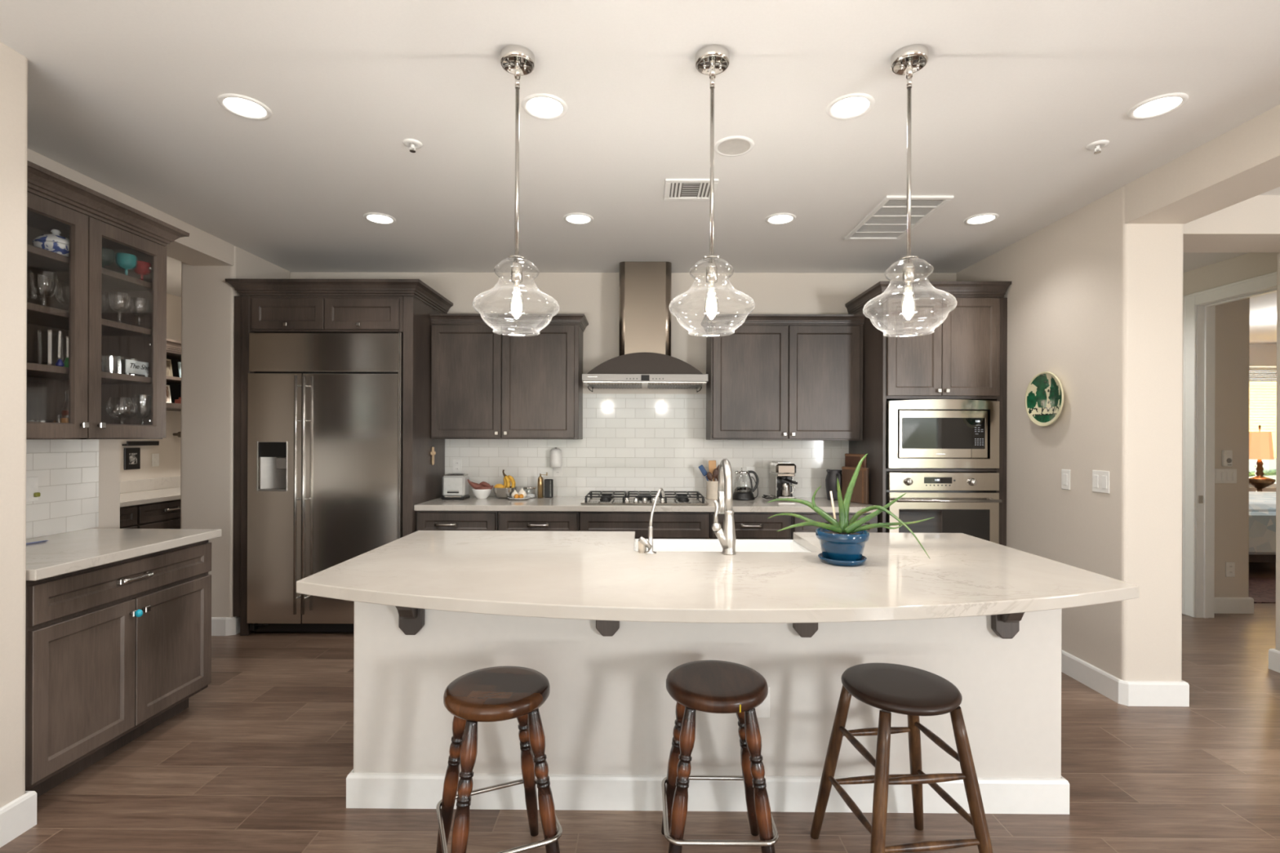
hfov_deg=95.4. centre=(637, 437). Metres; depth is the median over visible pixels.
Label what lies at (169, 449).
wall
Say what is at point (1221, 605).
baseboard
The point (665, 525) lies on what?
base cabinet
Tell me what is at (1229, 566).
outlet plate
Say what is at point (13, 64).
wall
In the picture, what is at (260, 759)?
floor
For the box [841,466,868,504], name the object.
cutting board
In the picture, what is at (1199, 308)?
door frame
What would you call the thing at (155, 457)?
light switch
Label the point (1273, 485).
window
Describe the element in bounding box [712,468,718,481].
spoon
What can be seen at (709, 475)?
spoon
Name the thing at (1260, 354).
wall
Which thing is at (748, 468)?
outlet plate
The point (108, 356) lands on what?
tumbler
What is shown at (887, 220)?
ceiling vent
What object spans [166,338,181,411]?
upper cabinet
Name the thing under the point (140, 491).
countertop
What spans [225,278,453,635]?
tall cabinet
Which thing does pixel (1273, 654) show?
baseboard
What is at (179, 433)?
peg
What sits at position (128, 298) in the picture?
goblet
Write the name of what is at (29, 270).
goblet
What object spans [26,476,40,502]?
outlet plate
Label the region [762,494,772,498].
power cord
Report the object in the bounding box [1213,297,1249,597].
wall
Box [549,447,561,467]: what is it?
air freshener
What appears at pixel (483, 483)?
sweet potato
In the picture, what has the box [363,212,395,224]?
recessed light
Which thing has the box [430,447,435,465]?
wall cross
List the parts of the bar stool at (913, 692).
leg, leg, seat, leg, leg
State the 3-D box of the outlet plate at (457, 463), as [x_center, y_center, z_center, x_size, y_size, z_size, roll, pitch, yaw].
[-1.462,0.234,4.714,0.072,0.118,0.009,0,0,0]
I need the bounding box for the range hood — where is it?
[582,261,708,392]
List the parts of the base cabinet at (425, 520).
handle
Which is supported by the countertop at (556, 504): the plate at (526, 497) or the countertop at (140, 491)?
the plate at (526, 497)
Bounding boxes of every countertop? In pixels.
[26,528,222,581]
[120,475,180,507]
[296,530,1138,623]
[413,496,877,512]
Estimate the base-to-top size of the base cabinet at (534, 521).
0.873 m
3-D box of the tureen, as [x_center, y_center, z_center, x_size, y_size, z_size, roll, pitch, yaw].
[-2.577,-0.858,2.580,0.146,0.123,0.145,0,0,0]
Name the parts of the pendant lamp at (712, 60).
bulb, lamp shade, rod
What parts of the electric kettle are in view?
lid, handle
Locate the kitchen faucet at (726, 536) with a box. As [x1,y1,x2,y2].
[711,458,736,555]
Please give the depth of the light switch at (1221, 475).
4.67 m
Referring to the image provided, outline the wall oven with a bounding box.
[885,471,1001,543]
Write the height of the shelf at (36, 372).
0.030 m
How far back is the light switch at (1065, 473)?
3.46 m
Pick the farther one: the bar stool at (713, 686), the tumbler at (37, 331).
the tumbler at (37, 331)
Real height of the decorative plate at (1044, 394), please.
0.343 m
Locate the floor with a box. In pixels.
[0,562,1279,852]
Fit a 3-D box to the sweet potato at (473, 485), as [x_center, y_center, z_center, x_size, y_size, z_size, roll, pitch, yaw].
[-1.250,0.374,4.533,0.143,0.098,0.055,0,0,0]
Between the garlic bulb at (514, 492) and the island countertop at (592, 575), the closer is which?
the island countertop at (592, 575)
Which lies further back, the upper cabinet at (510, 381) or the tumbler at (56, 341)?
the upper cabinet at (510, 381)
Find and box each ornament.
[54,359,64,366]
[63,357,68,367]
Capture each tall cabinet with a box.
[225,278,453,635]
[844,280,1011,546]
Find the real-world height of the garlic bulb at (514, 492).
0.064 m
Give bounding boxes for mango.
[493,484,503,488]
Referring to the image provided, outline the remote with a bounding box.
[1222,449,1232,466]
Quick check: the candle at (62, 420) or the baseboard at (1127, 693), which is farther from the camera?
the baseboard at (1127, 693)
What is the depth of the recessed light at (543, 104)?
2.34 m
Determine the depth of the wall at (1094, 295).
3.09 m
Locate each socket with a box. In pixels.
[507,254,525,283]
[702,255,719,283]
[899,255,918,284]
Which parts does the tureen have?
lid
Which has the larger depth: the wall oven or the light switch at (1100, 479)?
the wall oven
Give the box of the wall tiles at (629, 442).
[444,393,848,497]
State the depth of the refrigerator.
4.03 m
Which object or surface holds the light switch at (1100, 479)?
attached to the wall at (1094, 295)
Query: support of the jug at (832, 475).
on the countertop at (556, 504)
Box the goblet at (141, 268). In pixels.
[132,260,151,279]
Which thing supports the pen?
on the countertop at (65, 553)
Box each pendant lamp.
[472,44,559,333]
[668,44,755,333]
[862,44,956,335]
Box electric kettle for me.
[732,467,759,500]
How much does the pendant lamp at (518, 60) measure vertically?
0.968 m
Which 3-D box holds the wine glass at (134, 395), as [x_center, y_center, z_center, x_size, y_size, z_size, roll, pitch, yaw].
[-2.542,-0.115,2.992,0.068,0.205,0.068,0,0,0]
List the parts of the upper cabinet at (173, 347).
shelf, crown molding, panel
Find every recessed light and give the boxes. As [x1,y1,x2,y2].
[217,93,271,119]
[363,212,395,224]
[521,93,567,119]
[563,213,593,224]
[764,213,795,224]
[826,93,875,119]
[964,213,999,225]
[1127,92,1188,119]
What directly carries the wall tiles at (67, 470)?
attached to the wall at (207, 300)
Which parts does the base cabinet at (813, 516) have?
drawer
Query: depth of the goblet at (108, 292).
2.86 m
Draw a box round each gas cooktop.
[580,490,708,505]
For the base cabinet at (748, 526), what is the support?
on the floor
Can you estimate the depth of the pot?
2.19 m
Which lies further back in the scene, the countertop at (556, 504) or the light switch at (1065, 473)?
the countertop at (556, 504)
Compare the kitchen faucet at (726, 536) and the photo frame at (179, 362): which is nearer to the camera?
the kitchen faucet at (726, 536)
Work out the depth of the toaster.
4.43 m
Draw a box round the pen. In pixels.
[26,540,48,544]
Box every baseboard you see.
[0,791,36,848]
[211,616,239,635]
[1061,649,1189,706]
[1213,596,1253,613]
[1268,648,1279,672]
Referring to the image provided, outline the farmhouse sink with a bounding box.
[634,538,810,551]
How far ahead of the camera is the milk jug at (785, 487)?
4.41 m
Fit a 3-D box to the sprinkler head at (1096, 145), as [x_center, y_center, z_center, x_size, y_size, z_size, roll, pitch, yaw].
[2.080,-1.306,2.636,0.084,0.037,0.084,0,0,0]
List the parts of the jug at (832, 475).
handle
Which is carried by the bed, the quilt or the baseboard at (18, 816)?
the quilt
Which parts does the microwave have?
door, touch panel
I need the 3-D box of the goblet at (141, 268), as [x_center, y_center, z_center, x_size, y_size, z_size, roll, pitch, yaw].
[-2.546,-0.845,2.992,0.074,0.100,0.074,0,0,0]
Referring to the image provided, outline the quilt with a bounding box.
[1248,511,1275,555]
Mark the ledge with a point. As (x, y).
(129, 442)
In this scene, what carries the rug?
on the floor
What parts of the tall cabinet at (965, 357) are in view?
door, crown molding, door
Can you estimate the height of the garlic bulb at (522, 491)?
0.076 m
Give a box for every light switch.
[151,453,159,466]
[1061,469,1070,489]
[1092,470,1110,493]
[1214,468,1236,483]
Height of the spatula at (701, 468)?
0.250 m
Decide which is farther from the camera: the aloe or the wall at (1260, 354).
the wall at (1260, 354)
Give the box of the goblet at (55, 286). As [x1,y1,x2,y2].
[53,285,68,306]
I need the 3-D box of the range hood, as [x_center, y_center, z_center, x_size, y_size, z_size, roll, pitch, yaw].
[0.055,-0.838,4.452,0.912,0.984,0.520,0,0,0]
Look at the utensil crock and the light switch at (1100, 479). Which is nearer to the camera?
the light switch at (1100, 479)
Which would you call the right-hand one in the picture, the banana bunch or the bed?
the bed
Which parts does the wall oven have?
knob, door, control panel, handle, knob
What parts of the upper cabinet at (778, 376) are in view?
door, crown molding, door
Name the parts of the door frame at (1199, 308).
strike plate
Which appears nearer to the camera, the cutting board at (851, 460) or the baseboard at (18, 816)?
the baseboard at (18, 816)
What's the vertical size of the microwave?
0.473 m
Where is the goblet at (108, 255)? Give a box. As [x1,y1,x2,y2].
[102,247,115,267]
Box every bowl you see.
[32,240,69,257]
[471,488,492,498]
[493,486,517,498]
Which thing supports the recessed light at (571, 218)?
in the ceiling
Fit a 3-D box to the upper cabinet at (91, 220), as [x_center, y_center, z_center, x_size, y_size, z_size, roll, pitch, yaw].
[-2.623,-0.543,2.655,0.422,1.105,0.950,0,0,0]
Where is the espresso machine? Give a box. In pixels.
[768,461,797,501]
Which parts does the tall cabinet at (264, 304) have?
door, crown molding, door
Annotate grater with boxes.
[544,479,553,497]
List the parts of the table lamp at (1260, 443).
lamp shade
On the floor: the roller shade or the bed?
the bed
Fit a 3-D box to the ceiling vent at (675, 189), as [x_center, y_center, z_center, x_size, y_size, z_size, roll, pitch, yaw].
[0.281,-1.326,3.126,0.275,0.010,0.255,0,0,0]
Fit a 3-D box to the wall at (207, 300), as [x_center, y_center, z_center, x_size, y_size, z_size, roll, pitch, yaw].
[-3.023,0.020,3.409,0.381,2.727,2.661,0,0,0]
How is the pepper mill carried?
on the countertop at (556, 504)
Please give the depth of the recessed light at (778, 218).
3.53 m
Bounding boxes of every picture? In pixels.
[128,453,137,464]
[166,386,169,402]
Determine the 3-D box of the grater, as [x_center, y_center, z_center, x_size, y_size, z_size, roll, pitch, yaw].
[-0.704,0.405,4.609,0.065,0.146,0.042,0,0,0]
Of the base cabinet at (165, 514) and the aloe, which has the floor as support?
the base cabinet at (165, 514)
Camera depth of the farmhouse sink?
2.97 m
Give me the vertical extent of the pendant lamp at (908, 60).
0.968 m
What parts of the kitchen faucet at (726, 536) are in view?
lever, spout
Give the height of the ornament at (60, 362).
0.034 m
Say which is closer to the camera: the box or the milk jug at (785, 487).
the milk jug at (785, 487)
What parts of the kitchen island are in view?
baseboard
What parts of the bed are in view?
mattress, frame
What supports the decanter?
in the upper cabinet at (91, 220)
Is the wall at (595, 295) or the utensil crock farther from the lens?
the wall at (595, 295)
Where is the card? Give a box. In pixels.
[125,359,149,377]
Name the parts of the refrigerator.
dispenser panel, freezer door, handle, kick plate, handle, grille panel, fridge door, trim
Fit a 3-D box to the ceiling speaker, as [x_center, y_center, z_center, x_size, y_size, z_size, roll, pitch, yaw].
[0.439,-1.327,2.661,0.184,0.006,0.184,0,0,0]
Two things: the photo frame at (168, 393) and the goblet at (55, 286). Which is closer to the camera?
the goblet at (55, 286)
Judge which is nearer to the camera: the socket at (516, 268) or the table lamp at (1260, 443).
the socket at (516, 268)
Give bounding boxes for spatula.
[698,464,708,480]
[708,460,716,481]
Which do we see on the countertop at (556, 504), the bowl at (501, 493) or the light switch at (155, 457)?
the bowl at (501, 493)
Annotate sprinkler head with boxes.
[402,138,422,152]
[1085,139,1109,154]
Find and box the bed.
[1248,491,1275,562]
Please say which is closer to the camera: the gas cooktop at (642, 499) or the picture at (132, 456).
the gas cooktop at (642, 499)
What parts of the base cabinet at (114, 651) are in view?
door, drawer, knob, handle, knob, door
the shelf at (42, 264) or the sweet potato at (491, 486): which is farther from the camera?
the sweet potato at (491, 486)
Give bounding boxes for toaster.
[441,473,469,499]
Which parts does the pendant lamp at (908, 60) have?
bulb, rod, lamp shade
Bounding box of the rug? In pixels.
[1248,577,1275,603]
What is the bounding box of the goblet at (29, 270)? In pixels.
[29,270,57,304]
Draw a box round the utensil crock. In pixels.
[706,480,718,499]
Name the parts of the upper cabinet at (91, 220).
door, knob, knob, crown molding, door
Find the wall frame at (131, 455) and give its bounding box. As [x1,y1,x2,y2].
[124,448,140,470]
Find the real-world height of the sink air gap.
0.059 m
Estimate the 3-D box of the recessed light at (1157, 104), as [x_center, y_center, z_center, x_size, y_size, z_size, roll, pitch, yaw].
[2.078,-1.321,2.330,0.184,0.006,0.184,0,0,0]
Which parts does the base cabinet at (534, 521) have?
handle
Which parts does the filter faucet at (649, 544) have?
lever, spout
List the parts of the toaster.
plate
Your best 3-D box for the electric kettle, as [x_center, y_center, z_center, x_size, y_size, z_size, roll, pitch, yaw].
[0.853,0.361,4.552,0.254,0.245,0.180,0,0,-29]
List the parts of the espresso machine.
panel, panel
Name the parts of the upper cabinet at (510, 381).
door, crown molding, door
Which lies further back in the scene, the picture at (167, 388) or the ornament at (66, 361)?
the picture at (167, 388)
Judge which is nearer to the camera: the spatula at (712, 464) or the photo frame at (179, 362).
the spatula at (712, 464)
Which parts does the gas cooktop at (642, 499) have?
burner, knob, knob, knob, burner, knob, burner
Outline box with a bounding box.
[174,397,181,404]
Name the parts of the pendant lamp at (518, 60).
lamp shade, bulb, rod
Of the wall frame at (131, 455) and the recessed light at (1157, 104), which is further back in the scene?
the wall frame at (131, 455)
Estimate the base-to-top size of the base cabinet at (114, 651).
0.873 m
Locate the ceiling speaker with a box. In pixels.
[714,135,754,156]
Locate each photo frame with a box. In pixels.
[166,359,173,376]
[166,385,171,403]
[177,361,181,377]
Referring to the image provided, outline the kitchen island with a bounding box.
[346,601,1069,814]
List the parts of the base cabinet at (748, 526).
handle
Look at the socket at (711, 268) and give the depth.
2.02 m
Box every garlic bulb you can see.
[511,489,517,497]
[517,488,526,497]
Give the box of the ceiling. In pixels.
[0,0,1279,344]
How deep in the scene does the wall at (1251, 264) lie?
4.32 m
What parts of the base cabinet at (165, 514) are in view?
drawer, drawer, drawer, drawer, handle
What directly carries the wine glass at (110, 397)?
in the upper cabinet at (91, 220)
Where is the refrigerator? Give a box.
[247,332,403,632]
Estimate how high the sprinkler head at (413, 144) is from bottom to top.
0.037 m
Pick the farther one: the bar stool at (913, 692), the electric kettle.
the electric kettle
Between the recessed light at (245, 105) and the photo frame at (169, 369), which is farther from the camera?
the photo frame at (169, 369)
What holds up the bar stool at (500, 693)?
on the floor
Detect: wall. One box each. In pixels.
[0,41,27,808]
[27,148,289,617]
[120,293,181,480]
[289,271,956,394]
[956,104,1279,681]
[1182,195,1279,650]
[1182,252,1279,556]
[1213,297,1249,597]
[1248,343,1276,491]
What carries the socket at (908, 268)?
attached to the pendant lamp at (908, 60)
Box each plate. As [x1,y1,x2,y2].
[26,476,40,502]
[453,458,462,473]
[507,496,530,500]
[553,462,562,476]
[746,466,755,481]
[1024,371,1063,426]
[1225,562,1235,577]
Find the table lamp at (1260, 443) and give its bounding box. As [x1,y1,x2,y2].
[1248,425,1275,491]
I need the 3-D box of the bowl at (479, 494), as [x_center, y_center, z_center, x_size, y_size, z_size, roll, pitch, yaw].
[-1.212,0.438,4.529,0.158,0.076,0.158,0,0,0]
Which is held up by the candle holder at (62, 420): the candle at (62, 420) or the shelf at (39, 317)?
the candle at (62, 420)
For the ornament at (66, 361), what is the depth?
2.58 m
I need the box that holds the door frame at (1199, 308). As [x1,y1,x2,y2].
[1182,271,1276,617]
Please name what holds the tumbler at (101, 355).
on the upper cabinet at (91, 220)
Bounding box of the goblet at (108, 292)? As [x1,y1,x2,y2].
[107,292,130,324]
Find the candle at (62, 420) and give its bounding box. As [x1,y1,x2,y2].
[60,417,68,422]
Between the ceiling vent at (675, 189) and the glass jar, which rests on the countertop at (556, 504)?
the glass jar
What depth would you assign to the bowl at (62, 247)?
2.54 m
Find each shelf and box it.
[26,244,151,289]
[26,302,151,336]
[26,362,151,383]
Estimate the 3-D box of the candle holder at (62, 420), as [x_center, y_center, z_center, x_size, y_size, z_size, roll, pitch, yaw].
[-2.542,-0.055,2.595,0.064,0.084,0.063,0,0,0]
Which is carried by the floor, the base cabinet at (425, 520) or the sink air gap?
the base cabinet at (425, 520)
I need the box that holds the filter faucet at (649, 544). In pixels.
[638,488,665,554]
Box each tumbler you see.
[36,328,62,364]
[55,335,66,359]
[101,355,120,373]
[108,355,128,374]
[122,358,142,376]
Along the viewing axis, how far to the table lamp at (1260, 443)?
7.60 m
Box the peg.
[173,431,181,437]
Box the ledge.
[121,440,159,445]
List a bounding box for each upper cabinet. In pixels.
[26,160,189,439]
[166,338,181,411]
[429,313,588,439]
[701,314,865,440]
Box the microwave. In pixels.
[886,399,999,468]
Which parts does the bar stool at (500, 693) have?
leg, leg, seat, leg, leg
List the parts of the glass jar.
lid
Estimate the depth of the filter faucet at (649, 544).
2.42 m
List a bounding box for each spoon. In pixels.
[706,471,712,481]
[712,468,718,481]
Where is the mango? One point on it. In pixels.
(497, 486)
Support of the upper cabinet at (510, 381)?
attached to the wall at (595, 295)
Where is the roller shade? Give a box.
[1248,367,1276,458]
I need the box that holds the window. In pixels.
[1248,366,1276,487]
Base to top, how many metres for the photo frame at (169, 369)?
0.165 m
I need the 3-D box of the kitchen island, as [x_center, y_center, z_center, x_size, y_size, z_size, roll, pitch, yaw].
[0.259,0.959,2.461,2.696,0.873,1.016,0,0,0]
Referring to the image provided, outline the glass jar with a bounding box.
[523,486,536,497]
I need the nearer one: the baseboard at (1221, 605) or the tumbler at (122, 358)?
the tumbler at (122, 358)
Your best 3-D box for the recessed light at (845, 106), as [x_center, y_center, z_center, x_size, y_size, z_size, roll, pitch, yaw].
[0.853,-1.325,2.340,0.184,0.006,0.184,0,0,0]
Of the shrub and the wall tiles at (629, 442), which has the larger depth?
the shrub
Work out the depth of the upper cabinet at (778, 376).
4.37 m
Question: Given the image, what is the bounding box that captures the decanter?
[60,400,68,417]
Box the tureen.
[32,229,69,257]
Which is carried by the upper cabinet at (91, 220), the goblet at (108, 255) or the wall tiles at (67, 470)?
the goblet at (108, 255)
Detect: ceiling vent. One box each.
[663,178,719,200]
[843,195,954,239]
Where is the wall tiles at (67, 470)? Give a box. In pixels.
[26,439,98,538]
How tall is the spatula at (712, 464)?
0.282 m
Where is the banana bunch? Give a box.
[502,469,515,488]
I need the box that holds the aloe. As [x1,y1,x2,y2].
[767,453,933,566]
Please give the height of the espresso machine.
0.296 m
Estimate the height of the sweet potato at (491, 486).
0.048 m
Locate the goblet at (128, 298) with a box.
[128,297,150,328]
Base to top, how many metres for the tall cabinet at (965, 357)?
2.472 m
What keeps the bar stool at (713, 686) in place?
on the floor
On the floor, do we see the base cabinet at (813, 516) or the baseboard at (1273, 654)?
the base cabinet at (813, 516)
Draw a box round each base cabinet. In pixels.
[25,540,211,797]
[120,499,180,528]
[416,511,497,531]
[497,511,579,531]
[579,511,709,538]
[709,511,791,539]
[791,512,878,539]
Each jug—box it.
[780,482,795,496]
[825,469,841,500]
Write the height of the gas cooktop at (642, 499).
0.050 m
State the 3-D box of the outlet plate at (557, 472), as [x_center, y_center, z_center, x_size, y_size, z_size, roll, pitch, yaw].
[-0.648,0.263,4.708,0.072,0.118,0.009,0,0,0]
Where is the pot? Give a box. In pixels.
[815,527,869,560]
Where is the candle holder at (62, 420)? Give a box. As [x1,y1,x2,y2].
[57,415,68,422]
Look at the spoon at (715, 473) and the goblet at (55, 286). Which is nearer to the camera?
the goblet at (55, 286)
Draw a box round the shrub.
[1248,465,1275,477]
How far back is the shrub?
9.28 m
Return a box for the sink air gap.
[637,537,646,552]
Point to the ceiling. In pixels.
(1009, 98)
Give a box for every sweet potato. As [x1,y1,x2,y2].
[467,479,484,489]
[476,484,493,489]
[479,481,491,486]
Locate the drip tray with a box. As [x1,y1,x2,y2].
[769,494,795,501]
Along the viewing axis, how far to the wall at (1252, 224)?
3.24 m
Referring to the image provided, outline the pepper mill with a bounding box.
[537,472,547,497]
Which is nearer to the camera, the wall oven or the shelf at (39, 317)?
the shelf at (39, 317)
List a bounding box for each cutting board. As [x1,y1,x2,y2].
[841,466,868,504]
[844,453,866,467]
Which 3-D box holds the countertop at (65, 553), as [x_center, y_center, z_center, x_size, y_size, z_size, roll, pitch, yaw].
[-2.489,0.492,2.543,0.688,0.040,0.923,0,0,0]
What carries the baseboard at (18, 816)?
attached to the wall at (13, 64)
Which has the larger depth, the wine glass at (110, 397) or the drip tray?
the drip tray
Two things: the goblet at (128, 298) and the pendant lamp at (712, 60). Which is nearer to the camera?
the pendant lamp at (712, 60)
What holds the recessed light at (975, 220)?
in the ceiling
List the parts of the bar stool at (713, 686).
leg, leg, seat, leg, leg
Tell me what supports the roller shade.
attached to the window
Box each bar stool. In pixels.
[435,666,562,852]
[661,660,778,852]
[810,662,992,852]
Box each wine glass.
[105,396,137,424]
[133,395,151,424]
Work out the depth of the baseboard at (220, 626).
4.06 m

